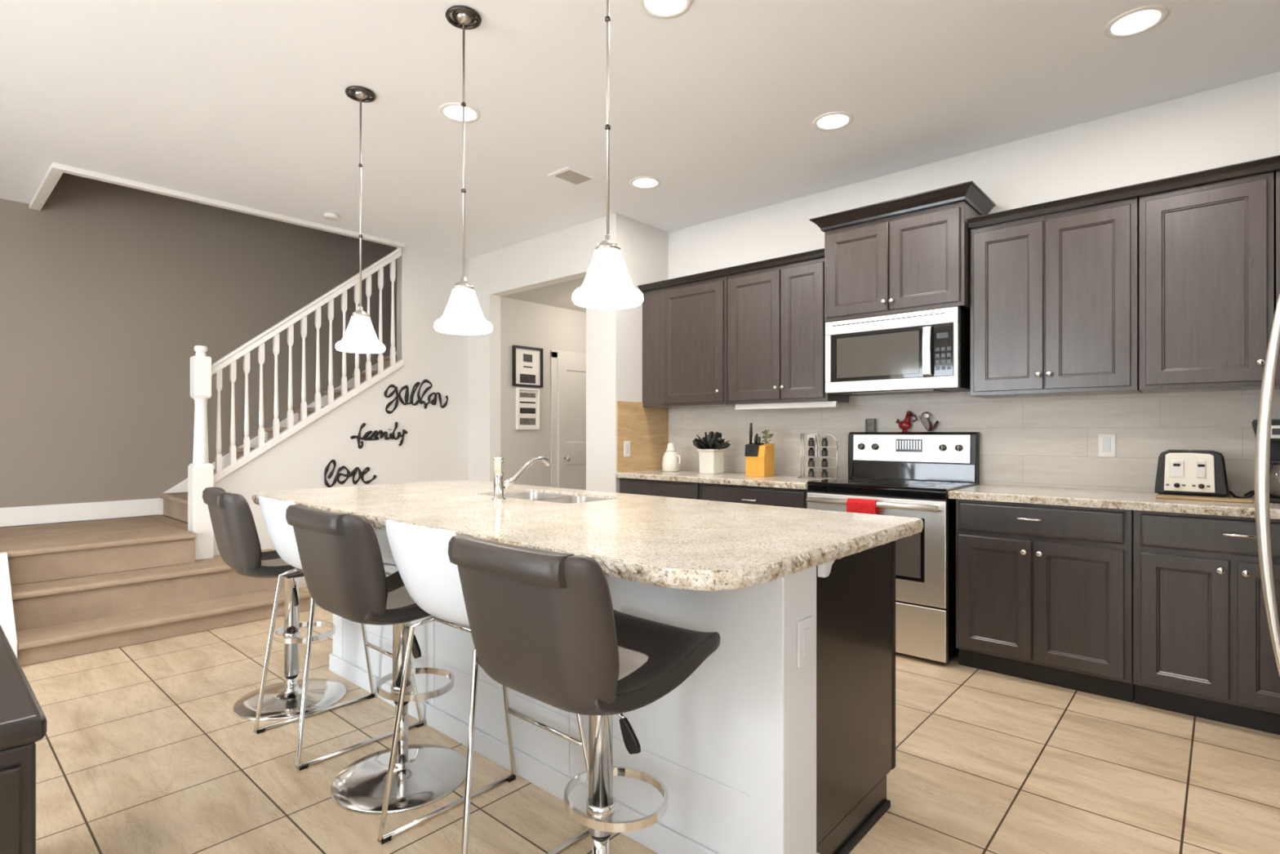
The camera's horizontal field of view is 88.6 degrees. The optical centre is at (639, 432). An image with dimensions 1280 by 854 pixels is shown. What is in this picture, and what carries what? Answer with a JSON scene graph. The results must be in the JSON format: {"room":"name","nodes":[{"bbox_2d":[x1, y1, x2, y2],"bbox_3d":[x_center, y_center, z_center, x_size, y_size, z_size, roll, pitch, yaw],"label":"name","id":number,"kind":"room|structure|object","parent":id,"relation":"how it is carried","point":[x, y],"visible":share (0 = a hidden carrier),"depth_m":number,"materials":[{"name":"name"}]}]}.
{"room":"kitchen","nodes":[
{"label":"kitchen","id":0,"kind":"room"},
{"bbox_2d":[0,173,396,527],"bbox_3d":[-4.269,-1.486,5.069,0.120,5.400,8.520,0,0,42],"label":"wall","id":1,"kind":"structure","parent":0,"point":[108,291],"depth_m":5.25,"materials":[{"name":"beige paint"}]},
{"bbox_2d":[29,165,62,210],"bbox_3d":[-4.035,-1.648,4.445,1.059,0.034,0.060,0,0,42],"label":"trim","id":2,"kind":"structure","parent":1,"relation":"attached to","point":[51,179],"depth_m":4.40,"materials":[{"name":"white wood"}]},
{"bbox_2d":[0,497,158,526],"bbox_3d":[-4.787,0.602,4.387,0.015,0.135,2.572,0,0,42],"label":"baseboard","id":3,"kind":"structure","parent":1,"relation":"attached to","point":[48,513],"depth_m":4.96,"materials":[{"name":"white wood"}]},
{"bbox_2d":[213,244,468,555],"bbox_3d":[-2.404,-0.226,5.492,0.100,2.880,2.185,0,0,42],"label":"wall","id":4,"kind":"structure","parent":0,"point":[435,446],"depth_m":5.80,"materials":[{"name":"paint"}]},
{"bbox_2d":[50,162,405,248],"bbox_3d":[-2.861,-1.648,4.919,0.060,0.034,2.330,0,0,42],"label":"trim","id":5,"kind":"structure","parent":4,"relation":"attached to","point":[55,166],"depth_m":4.67,"materials":[{"name":"white wood"}]},
{"bbox_2d":[298,576,306,587],"bbox_3d":[-2.179,1.164,5.656,0.014,0.100,1.639,0,0,42],"label":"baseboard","id":6,"kind":"structure","parent":4,"relation":"attached to","point":[302,584],"depth_m":5.13,"materials":[{"name":"white wood"}]},
{"bbox_2d":[324,459,376,487],"bbox_3d":[-2.389,0.330,5.420,0.020,0.225,0.433,0,0,42],"label":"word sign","id":7,"kind":"structure","parent":4,"relation":"attached to","point":[361,474],"depth_m":5.37,"materials":[{"name":"black metal"}]},
{"bbox_2d":[350,422,408,448],"bbox_3d":[-2.224,0.020,5.605,0.020,0.229,0.508,0,0,42],"label":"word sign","id":8,"kind":"structure","parent":4,"relation":"attached to","point":[375,433],"depth_m":5.58,"materials":[{"name":"black metal"}]},
{"bbox_2d":[383,379,448,413],"bbox_3d":[-1.992,-0.324,5.865,0.020,0.320,0.622,0,0,42],"label":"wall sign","id":9,"kind":"structure","parent":4,"relation":"attached to","point":[417,384],"depth_m":5.82,"materials":[{"name":"black metal"}]},
{"bbox_2d":[500,296,586,487],"bbox_3d":[-0.688,-0.086,6.919,0.120,2.600,1.990,0,0,42],"label":"wall","id":10,"kind":"structure","parent":0,"point":[522,323],"depth_m":6.41,"materials":[{"name":"paint"}]},
{"bbox_2d":[511,345,543,387],"bbox_3d":[-1.086,-0.638,6.356,0.035,0.385,0.354,0,0,42],"label":"framed picture","id":11,"kind":"object","parent":10,"relation":"attached to","point":[527,362],"visible":1,"depth_m":6.35},
{"bbox_2d":[520,373,535,383],"bbox_3d":[-1.089,-0.523,6.359,0.002,0.085,0.190,0,0,42],"label":"photograph","id":12,"kind":"object","parent":11,"relation":"attached to","point":[524,378],"depth_m":6.36},
{"bbox_2d":[523,353,532,362],"bbox_3d":[-1.089,-0.724,6.359,0.002,0.075,0.110,0,0,42],"label":"photograph","id":13,"kind":"object","parent":11,"relation":"attached to","point":[527,357],"depth_m":6.36},
{"bbox_2d":[515,387,539,429],"bbox_3d":[-1.087,-0.231,6.358,0.030,0.400,0.270,0,0,42],"label":"framed picture","id":14,"kind":"object","parent":10,"relation":"attached to","point":[527,400],"visible":1,"depth_m":6.36},
{"bbox_2d":[520,417,535,425],"bbox_3d":[-1.089,-0.108,6.359,0.002,0.065,0.190,0,0,42],"label":"photograph","id":15,"kind":"object","parent":14,"relation":"attached to","point":[523,421],"depth_m":6.36},
{"bbox_2d":[520,407,535,413],"bbox_3d":[-1.089,-0.213,6.359,0.002,0.055,0.190,0,0,42],"label":"photograph","id":16,"kind":"object","parent":14,"relation":"attached to","point":[522,410],"depth_m":6.36},
{"bbox_2d":[520,392,535,397],"bbox_3d":[-1.089,-0.363,6.359,0.002,0.045,0.190,0,0,42],"label":"photograph","id":17,"kind":"object","parent":14,"relation":"attached to","point":[522,394],"depth_m":6.36},
{"bbox_2d":[551,349,586,487],"bbox_3d":[-0.587,0.189,6.930,0.013,2.050,0.920,0,0,42],"label":"trim","id":18,"kind":"structure","parent":10,"relation":"attached to","point":[555,354],"depth_m":6.61,"materials":[{"name":"paint"}]},
{"bbox_2d":[557,358,586,489],"bbox_3d":[-0.549,0.224,6.896,0.102,1.960,0.760,0,0,42],"label":"door","id":19,"kind":"structure","parent":10,"relation":"in","point":[571,374],"depth_m":6.78,"materials":[{"name":"paint"}]},
{"bbox_2d":[502,276,586,312],"bbox_3d":[-0.204,-1.331,6.407,1.284,0.110,1.870,0,0,42],"label":"ceiling","id":20,"kind":"structure","parent":0,"point":[557,295],"depth_m":6.08,"materials":[{"name":"paint"}]},
{"bbox_2d":[468,213,626,493],"bbox_3d":[-0.909,-0.226,5.703,2.050,2.880,0.120,0,0,42],"label":"wall","id":21,"kind":"structure","parent":0,"point":[566,255],"depth_m":5.40,"materials":[{"name":"paint"}]},
{"bbox_2d":[0,0,1279,258],"bbox_3d":[-1.645,-1.816,2.152,7.920,0.300,7.660,0,0,42],"label":"ceiling","id":22,"kind":"structure","parent":0,"point":[245,103],"depth_m":3.19,"materials":[{"name":"paint"}]},
{"bbox_2d":[323,212,339,220],"bbox_3d":[-2.360,-1.651,5.015,0.110,0.030,0.110,0,0,42],"label":"smoke detector","id":23,"kind":"object","parent":22,"relation":"attached to","point":[331,216],"visible":1,"depth_m":4.99,"materials":[{"name":"white plastic"}]},
{"bbox_2d":[335,86,385,353],"bbox_3d":[-1.369,-1.033,3.212,0.228,1.264,0.228,0,0,42],"label":"pendant light","id":24,"kind":"object","parent":22,"relation":"hanging from","point":[360,336],"visible":1,"depth_m":3.18,"materials":[{"name":"white glass"}]},
{"bbox_2d":[438,102,480,123],"bbox_3d":[-0.938,-1.663,3.410,0.212,0.005,0.212,0,0,42],"label":"recessed light","id":25,"kind":"object","parent":22,"relation":"in","point":[452,111],"visible":0.89,"depth_m":3.40,"materials":[{"name":"white"}]},
{"bbox_2d":[433,5,493,335],"bbox_3d":[-0.705,-1.036,2.619,0.228,1.260,0.228,0,0,42],"label":"pendant light","id":26,"kind":"object","parent":22,"relation":"hanging from","point":[463,314],"visible":1,"depth_m":2.58,"materials":[{"name":"white glass"}]},
{"bbox_2d":[547,166,598,186],"bbox_3d":[-0.434,-1.661,4.260,0.200,0.010,0.260,0,0,42],"label":"ceiling vent","id":27,"kind":"object","parent":22,"relation":"in","point":[571,175],"visible":1,"depth_m":4.25,"materials":[{"name":"metal"}]},
{"bbox_2d":[572,0,643,309],"bbox_3d":[-0.102,-1.038,2.081,0.228,1.254,0.228,0,0,42],"label":"pendant light","id":28,"kind":"object","parent":22,"relation":"hanging from","point":[607,284],"visible":1,"depth_m":2.04,"materials":[{"name":"white glass"}]},
{"bbox_2d":[629,176,661,189],"bbox_3d":[0.035,-1.663,4.365,0.212,0.005,0.212,0,0,42],"label":"recessed light","id":29,"kind":"object","parent":22,"relation":"in","point":[642,182],"visible":1,"depth_m":4.35,"materials":[{"name":"white"}]},
{"bbox_2d":[637,0,692,18],"bbox_3d":[0.097,-1.663,2.527,0.212,0.005,0.212,0,0,42],"label":"recessed light","id":30,"kind":"object","parent":22,"relation":"in","point":[660,9],"visible":1,"depth_m":2.56,"materials":[{"name":"white"}]},
{"bbox_2d":[812,111,853,130],"bbox_3d":[1.031,-1.663,3.503,0.212,0.005,0.212,0,0,42],"label":"recessed light","id":31,"kind":"object","parent":22,"relation":"in","point":[832,121],"visible":1,"depth_m":3.50,"materials":[{"name":"white"}]},
{"bbox_2d":[1103,4,1168,38],"bbox_3d":[2.009,-1.663,2.657,0.212,0.005,0.212,0,0,42],"label":"recessed light","id":32,"kind":"object","parent":22,"relation":"in","point":[1139,20],"visible":1,"depth_m":2.65,"materials":[{"name":"white"}]},
{"bbox_2d":[617,217,668,471],"bbox_3d":[0.028,-0.226,5.296,0.130,2.880,0.740,0,0,42],"label":"wall","id":33,"kind":"structure","parent":0,"point":[647,246],"depth_m":5.18,"materials":[{"name":"paint"}]},
{"bbox_2d":[623,440,630,456],"bbox_3d":[-0.100,0.124,5.048,0.008,0.120,0.070,0,0,42],"label":"wall outlet","id":34,"kind":"object","parent":33,"relation":"attached to","point":[626,443],"visible":1,"depth_m":5.04,"materials":[{"name":"white plastic"}]},
{"bbox_2d":[626,444,628,453],"bbox_3d":[-0.097,0.124,5.046,0.002,0.068,0.034,0,0,42],"label":"rocker switch","id":35,"kind":"object","parent":34,"relation":"attached to","point":[627,445],"depth_m":5.04,"materials":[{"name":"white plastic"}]},
{"bbox_2d":[21,586,1279,853],"bbox_3d":[-1.192,1.274,2.659,7.920,0.120,9.020,0,0,42],"label":"floor","id":36,"kind":"structure","parent":0,"point":[144,748],"depth_m":2.36,"materials":[{"name":"tile"}]},
{"bbox_2d":[0,624,47,853],"bbox_3d":[-1.604,0.842,1.283,1.178,0.745,0.538,0,0,42],"label":"sideboard","id":37,"kind":"object","parent":36,"relation":"on","point":[23,721],"visible":1,"depth_m":1.08,"materials":[{"name":"brown wood"}]},
{"bbox_2d":[0,351,396,666],"bbox_3d":[-3.037,-0.175,4.951,1.874,2.779,5.744,0,0,42],"label":"carpeted stairs","id":38,"kind":"structure","parent":36,"relation":"on","point":[68,589],"depth_m":4.01,"materials":[{"name":"carpet"}]},
{"bbox_2d":[187,247,403,559],"bbox_3d":[-2.591,-0.377,5.137,0.162,2.505,1.595,0,0,42],"label":"balustrade","id":39,"kind":"object","parent":38,"relation":"on","point":[201,474],"visible":0.94,"depth_m":4.91,"materials":[{"name":"white wood"}]},
{"bbox_2d":[202,486,346,720],"bbox_3d":[-1.625,0.729,2.956,0.556,0.970,0.488,0,0,-41],"label":"bar stool","id":40,"kind":"object","parent":36,"relation":"on","point":[234,528],"visible":0.72,"depth_m":2.87,"materials":[{"name":"grey leather"}]},
{"bbox_2d":[253,495,424,770],"bbox_3d":[-1.230,0.732,2.685,0.452,0.964,0.511,0,0,42],"label":"counter stool","id":41,"kind":"object","parent":36,"relation":"on","point":[282,534],"visible":0.56,"depth_m":2.55,"materials":[{"name":"white plastic"}]},
{"bbox_2d":[285,504,466,814],"bbox_3d":[-0.872,0.729,2.274,0.488,0.970,0.556,0,0,42],"label":"bar stool","id":42,"kind":"object","parent":36,"relation":"on","point":[340,553],"visible":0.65,"depth_m":2.15,"materials":[{"name":"grey leather"}]},
{"bbox_2d":[377,519,590,853],"bbox_3d":[-0.447,0.732,1.977,0.452,0.964,0.511,0,0,42],"label":"counter stool","id":43,"kind":"object","parent":36,"relation":"on","point":[420,556],"visible":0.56,"depth_m":1.83,"materials":[{"name":"white plastic"}]},
{"bbox_2d":[448,533,719,853],"bbox_3d":[-0.132,0.729,1.613,0.488,0.970,0.556,0,0,42],"label":"bar stool","id":44,"kind":"object","parent":36,"relation":"on","point":[544,625],"visible":1,"depth_m":1.44,"materials":[{"name":"grey leather"}]},
{"bbox_2d":[328,528,895,853],"bbox_3d":[-0.355,0.770,2.771,2.624,0.888,0.776,0,0,42],"label":"kitchen island","id":45,"kind":"object","parent":36,"relation":"on","point":[755,751],"visible":0.43,"depth_m":1.87,"materials":[{"name":"paint"}]},
{"bbox_2d":[251,480,923,590],"bbox_3d":[-0.465,0.305,2.633,2.734,0.043,1.204,0,0,42],"label":"island countertop","id":46,"kind":"structure","parent":45,"relation":"on","point":[662,541],"depth_m":1.99,"materials":[{"name":"stone"}]},
{"bbox_2d":[491,456,551,500],"bbox_3d":[-0.511,0.193,2.858,0.060,0.181,0.314,0,0,42],"label":"kitchen faucet","id":47,"kind":"object","parent":46,"relation":"on","point":[500,485],"visible":1,"depth_m":2.75,"materials":[{"name":"silver metal"}]},
{"bbox_2d":[492,492,612,502],"bbox_3d":[-0.413,0.389,2.969,0.662,0.180,0.352,0,0,42],"label":"sink","id":48,"kind":"object","parent":46,"relation":"in","point":[541,496],"visible":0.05,"depth_m":3.16,"materials":[{"name":"silver metal"}]},
{"bbox_2d":[796,615,812,667],"bbox_3d":[0.430,0.544,1.707,0.008,0.120,0.075,0,0,42],"label":"wall outlet","id":49,"kind":"object","parent":45,"relation":"attached to","point":[804,626],"visible":1,"depth_m":1.70,"materials":[{"name":"paint"}]},
{"bbox_2d":[803,627,809,656],"bbox_3d":[0.433,0.544,1.705,0.002,0.068,0.034,0,0,42],"label":"rocker switch","id":50,"kind":"object","parent":49,"relation":"attached to","point":[806,630],"depth_m":1.70,"materials":[{"name":"paint"}]},
{"bbox_2d":[619,477,702,499],"bbox_3d":[0.315,0.777,4.937,0.774,0.873,0.647,0,0,42],"label":"base cabinet","id":51,"kind":"object","parent":36,"relation":"on","point":[687,490],"visible":0.05,"depth_m":4.69,"materials":[{"name":"brown wood"}]},
{"bbox_2d":[702,483,810,508],"bbox_3d":[0.901,0.777,4.412,0.792,0.873,0.650,0,0,42],"label":"base cabinet","id":52,"kind":"object","parent":36,"relation":"on","point":[765,495],"visible":0.16,"depth_m":4.17,"materials":[{"name":"brown wood"}]},
{"bbox_2d":[615,469,841,488],"bbox_3d":[0.610,0.320,4.668,1.574,0.039,0.636,0,0,42],"label":"countertop","id":53,"kind":"structure","parent":52,"relation":"on","point":[782,481],"depth_m":4.42,"materials":[{"name":"stone"}]},
{"bbox_2d":[662,443,680,471],"bbox_3d":[0.241,0.190,5.095,0.140,0.220,0.163,0,0,-1],"label":"ceramic jar","id":54,"kind":"object","parent":53,"relation":"on","point":[671,460],"visible":1,"depth_m":5.05,"materials":[{"name":"white ceramic"}]},
{"bbox_2d":[692,431,730,474],"bbox_3d":[0.528,0.145,4.833,0.280,0.309,0.268,0,0,8],"label":"potted plant","id":55,"kind":"object","parent":53,"relation":"on","point":[711,450],"visible":1,"depth_m":4.78,"materials":[{"name":"green plant"}]},
{"bbox_2d":[744,422,773,476],"bbox_3d":[0.831,0.116,4.551,0.151,0.367,0.143,0,0,42],"label":"knife block","id":56,"kind":"object","parent":53,"relation":"on","point":[759,457],"visible":1,"depth_m":4.51,"materials":[{"name":"yellow wood"}]},
{"bbox_2d":[761,430,773,443],"bbox_3d":[0.880,0.027,4.549,0.091,0.093,0.060,0,0,42],"label":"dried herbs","id":57,"kind":"object","parent":56,"relation":"on","point":[764,432],"visible":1,"depth_m":4.54,"materials":[{"name":"green plant"}]},
{"bbox_2d":[796,433,839,478],"bbox_3d":[1.174,0.152,4.310,0.261,0.294,0.095,0,0,42],"label":"spice rack","id":58,"kind":"object","parent":53,"relation":"on","point":[816,437],"visible":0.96,"depth_m":4.34,"materials":[{"name":"silver metal"}]},
{"bbox_2d":[808,457,814,466],"bbox_3d":[1.133,0.196,4.337,0.040,0.056,0.039,0,0,42],"label":"bottle","id":59,"kind":"object","parent":58,"relation":"in","point":[811,462],"visible":1,"depth_m":4.32,"materials":[{"name":"black glass"}]},
{"bbox_2d":[808,447,814,456],"bbox_3d":[1.133,0.126,4.337,0.040,0.056,0.039,0,0,42],"label":"bottle","id":60,"kind":"object","parent":58,"relation":"in","point":[811,451],"visible":1,"depth_m":4.32,"materials":[{"name":"black glass"}]},
{"bbox_2d":[808,437,814,446],"bbox_3d":[1.133,0.061,4.337,0.040,0.056,0.039,0,0,42],"label":"bottle","id":61,"kind":"object","parent":58,"relation":"in","point":[811,442],"visible":1,"depth_m":4.32,"materials":[{"name":"black glass"}]},
{"bbox_2d":[808,468,814,476],"bbox_3d":[1.133,0.265,4.337,0.040,0.056,0.039,0,0,42],"label":"bottle","id":62,"kind":"object","parent":58,"relation":"in","point":[811,473],"visible":1,"depth_m":4.32,"materials":[{"name":"black glass"}]},
{"bbox_2d":[821,437,827,446],"bbox_3d":[1.204,0.061,4.273,0.040,0.056,0.039,0,0,42],"label":"bottle","id":63,"kind":"object","parent":58,"relation":"in","point":[824,442],"visible":1,"depth_m":4.26,"materials":[{"name":"black glass"}]},
{"bbox_2d":[821,447,827,456],"bbox_3d":[1.204,0.126,4.273,0.040,0.056,0.039,0,0,42],"label":"bottle","id":64,"kind":"object","parent":58,"relation":"in","point":[824,452],"visible":1,"depth_m":4.26,"materials":[{"name":"black glass"}]},
{"bbox_2d":[821,468,827,477],"bbox_3d":[1.204,0.265,4.273,0.040,0.056,0.039,0,0,42],"label":"bottle","id":65,"kind":"object","parent":58,"relation":"in","point":[824,473],"visible":1,"depth_m":4.26,"materials":[{"name":"black glass"}]},
{"bbox_2d":[821,458,827,466],"bbox_3d":[1.204,0.196,4.273,0.040,0.056,0.039,0,0,42],"label":"bottle","id":66,"kind":"object","parent":58,"relation":"in","point":[824,463],"visible":1,"depth_m":4.26,"materials":[{"name":"black glass"}]},
{"bbox_2d":[806,431,979,662],"bbox_3d":[1.474,0.605,3.850,0.788,1.218,0.704,0,0,42],"label":"range","id":67,"kind":"object","parent":36,"relation":"on","point":[910,474],"visible":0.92,"depth_m":3.54,"materials":[{"name":"silver metal"}]},
{"bbox_2d":[846,497,879,514],"bbox_3d":[1.231,0.421,3.622,0.166,0.110,0.063,0,0,42],"label":"dish towel","id":68,"kind":"object","parent":67,"relation":"hanging from","point":[853,505],"visible":0.8,"depth_m":3.60,"materials":[{"name":"red fabric"}]},
{"bbox_2d":[865,418,875,431],"bbox_3d":[1.499,-0.048,4.265,0.062,0.088,0.020,0,0,42],"label":"electrical outlet","id":69,"kind":"object","parent":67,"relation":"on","point":[870,424],"visible":1,"depth_m":4.26,"materials":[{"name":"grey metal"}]},
{"bbox_2d":[807,476,977,492],"bbox_3d":[1.473,0.299,3.849,0.788,0.018,0.555,0,0,42],"label":"cooktop","id":70,"kind":"object","parent":67,"relation":"in","point":[873,484],"depth_m":3.79,"materials":[{"name":"black glass"}]},
{"bbox_2d":[895,410,917,431],"bbox_3d":[1.672,-0.071,4.111,0.138,0.132,0.052,0,0,42],"label":"rooster figurine","id":71,"kind":"object","parent":67,"relation":"on","point":[904,424],"visible":1,"depth_m":4.09,"materials":[{"name":"red ceramic"}]},
{"bbox_2d":[920,411,938,431],"bbox_3d":[1.774,-0.068,4.013,0.106,0.121,0.039,0,0,42],"label":"rooster figurine","id":72,"kind":"object","parent":67,"relation":"on","point":[925,416],"visible":1,"depth_m":4.01,"materials":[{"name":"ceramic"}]},
{"bbox_2d":[955,498,1134,702],"bbox_3d":[2.089,0.777,3.352,0.732,0.873,0.650,0,0,42],"label":"base cabinet","id":73,"kind":"object","parent":36,"relation":"on","point":[1044,593],"visible":0.91,"depth_m":3.11,"materials":[{"name":"brown wood"}]},
{"bbox_2d":[1133,510,1279,734],"bbox_3d":[2.612,0.777,2.885,0.662,0.873,0.650,0,0,42],"label":"base cabinet","id":74,"kind":"object","parent":36,"relation":"on","point":[1202,647],"visible":0.94,"depth_m":2.74,"materials":[{"name":"brown wood"}]},
{"bbox_2d":[948,484,1279,519],"bbox_3d":[2.473,0.320,3.006,1.812,0.039,0.636,0,0,42],"label":"countertop","id":75,"kind":"structure","parent":74,"relation":"on","point":[1094,498],"depth_m":3.03,"materials":[{"name":"stone"}]},
{"bbox_2d":[1154,449,1228,497],"bbox_3d":[2.564,0.191,3.049,0.261,0.218,0.196,0,0,42],"label":"toaster","id":76,"kind":"object","parent":75,"relation":"on","point":[1195,473],"visible":0.97,"depth_m":2.99,"materials":[{"name":"black plastic"}]},
{"bbox_2d":[1155,494,1253,502],"bbox_3d":[2.507,0.293,2.918,0.325,0.012,0.093,0,0,42],"label":"cutting board","id":77,"kind":"object","parent":75,"relation":"on","point":[1160,496],"visible":1,"depth_m":2.89,"materials":[{"name":"brown wood"}]},
{"bbox_2d":[1228,489,1254,498],"bbox_3d":[2.742,0.279,2.962,0.113,0.039,0.082,0,0,-15],"label":"power cord","id":78,"kind":"object","parent":75,"relation":"on","point":[1251,493],"visible":0.89,"depth_m":2.95,"materials":[{"name":"black plastic"}]},
{"bbox_2d":[1251,419,1279,503],"bbox_3d":[2.806,0.121,2.845,0.220,0.358,0.258,0,0,42],"label":"coffee maker","id":79,"kind":"object","parent":75,"relation":"on","point":[1274,458],"visible":0.52,"depth_m":2.80,"materials":[{"name":"black plastic"}]},
{"bbox_2d":[1254,293,1279,676],"bbox_3d":[2.142,0.334,1.600,0.934,1.760,0.920,0,0,42],"label":"refrigerator","id":80,"kind":"object","parent":36,"relation":"on","point":[1262,455],"visible":1,"depth_m":1.93,"materials":[{"name":"grey metal"}]},
{"bbox_2d":[668,71,1279,496],"bbox_3d":[2.044,-0.226,3.905,4.750,2.880,0.132,0,0,42],"label":"wall","id":81,"kind":"structure","parent":0,"point":[1049,441],"depth_m":3.63,"materials":[{"name":"paint"}]},
{"bbox_2d":[642,275,735,408],"bbox_3d":[0.405,-0.658,5.031,0.802,0.915,0.366,0,0,42],"label":"upper cabinet","id":82,"kind":"object","parent":81,"relation":"attached to","point":[685,326],"visible":0.89,"depth_m":4.90,"materials":[{"name":"brown wood"}]},
{"bbox_2d":[727,257,848,409],"bbox_3d":[1.007,-0.640,4.493,0.800,0.952,0.366,0,0,42],"label":"upper cabinet","id":83,"kind":"object","parent":81,"relation":"attached to","point":[776,323],"depth_m":4.37,"materials":[{"name":"brown wood"}]},
{"bbox_2d":[637,248,824,292],"bbox_3d":[0.698,-1.137,4.774,1.580,0.040,0.383,0,0,42],"label":"crown molding","id":84,"kind":"structure","parent":83,"relation":"on","point":[816,254],"depth_m":4.56,"materials":[{"name":"brown wood"}]},
{"bbox_2d":[824,200,980,322],"bbox_3d":[1.571,-0.974,3.952,0.812,0.565,0.449,0,0,42],"label":"upper cabinet","id":85,"kind":"object","parent":81,"relation":"attached to","point":[920,260],"visible":0.92,"depth_m":3.76,"materials":[{"name":"brown wood"}]},
{"bbox_2d":[825,306,970,395],"bbox_3d":[1.560,-0.461,3.947,0.776,0.446,0.446,0,0,42],"label":"microwave","id":86,"kind":"object","parent":85,"relation":"attached to","point":[926,351],"visible":0.98,"depth_m":3.77,"materials":[{"name":"silver plastic"}]},
{"bbox_2d":[809,181,995,231],"bbox_3d":[1.561,-1.292,3.940,0.934,0.070,0.478,0,0,42],"label":"crown molding","id":87,"kind":"structure","parent":85,"relation":"attached to","point":[970,193],"depth_m":3.72,"materials":[{"name":"brown wood"}]},
{"bbox_2d":[970,197,1143,398],"bbox_3d":[2.174,-0.658,3.452,0.734,0.915,0.366,0,0,42],"label":"upper cabinet","id":88,"kind":"object","parent":81,"relation":"attached to","point":[1055,297],"visible":0.97,"depth_m":3.31,"materials":[{"name":"brown wood"}]},
{"bbox_2d":[966,155,1279,229],"bbox_3d":[2.570,-1.139,3.100,1.794,0.045,0.388,0,0,42],"label":"crown molding","id":89,"kind":"structure","parent":88,"relation":"on","point":[1270,164],"depth_m":3.09,"materials":[{"name":"brown wood"}]},
{"bbox_2d":[1097,433,1115,457],"bbox_3d":[2.454,0.066,3.444,0.075,0.122,0.008,0,0,42],"label":"wall outlet","id":90,"kind":"object","parent":81,"relation":"attached to","point":[1106,442],"visible":1,"depth_m":3.44,"materials":[{"name":"white plastic"}]},
{"bbox_2d":[1102,438,1111,451],"bbox_3d":[2.452,0.066,3.441,0.034,0.068,0.002,0,0,42],"label":"rocker switch","id":91,"kind":"object","parent":90,"relation":"attached to","point":[1106,442],"depth_m":3.44,"materials":[{"name":"white plastic"}]},
{"bbox_2d":[1138,171,1274,393],"bbox_3d":[2.624,-0.658,3.050,0.460,0.915,0.366,0,0,42],"label":"upper cabinet","id":92,"kind":"object","parent":81,"relation":"attached to","point":[1206,251],"visible":0.9,"depth_m":2.93,"materials":[{"name":"brown wood"}]},
{"bbox_2d":[1274,170,1279,389],"bbox_3d":[3.019,-0.658,2.698,0.586,0.915,0.366,0,0,42],"label":"upper cabinet","id":93,"kind":"object","parent":81,"relation":"attached to","point":[1277,180],"visible":0.49,"depth_m":2.79,"materials":[{"name":"brown wood"}]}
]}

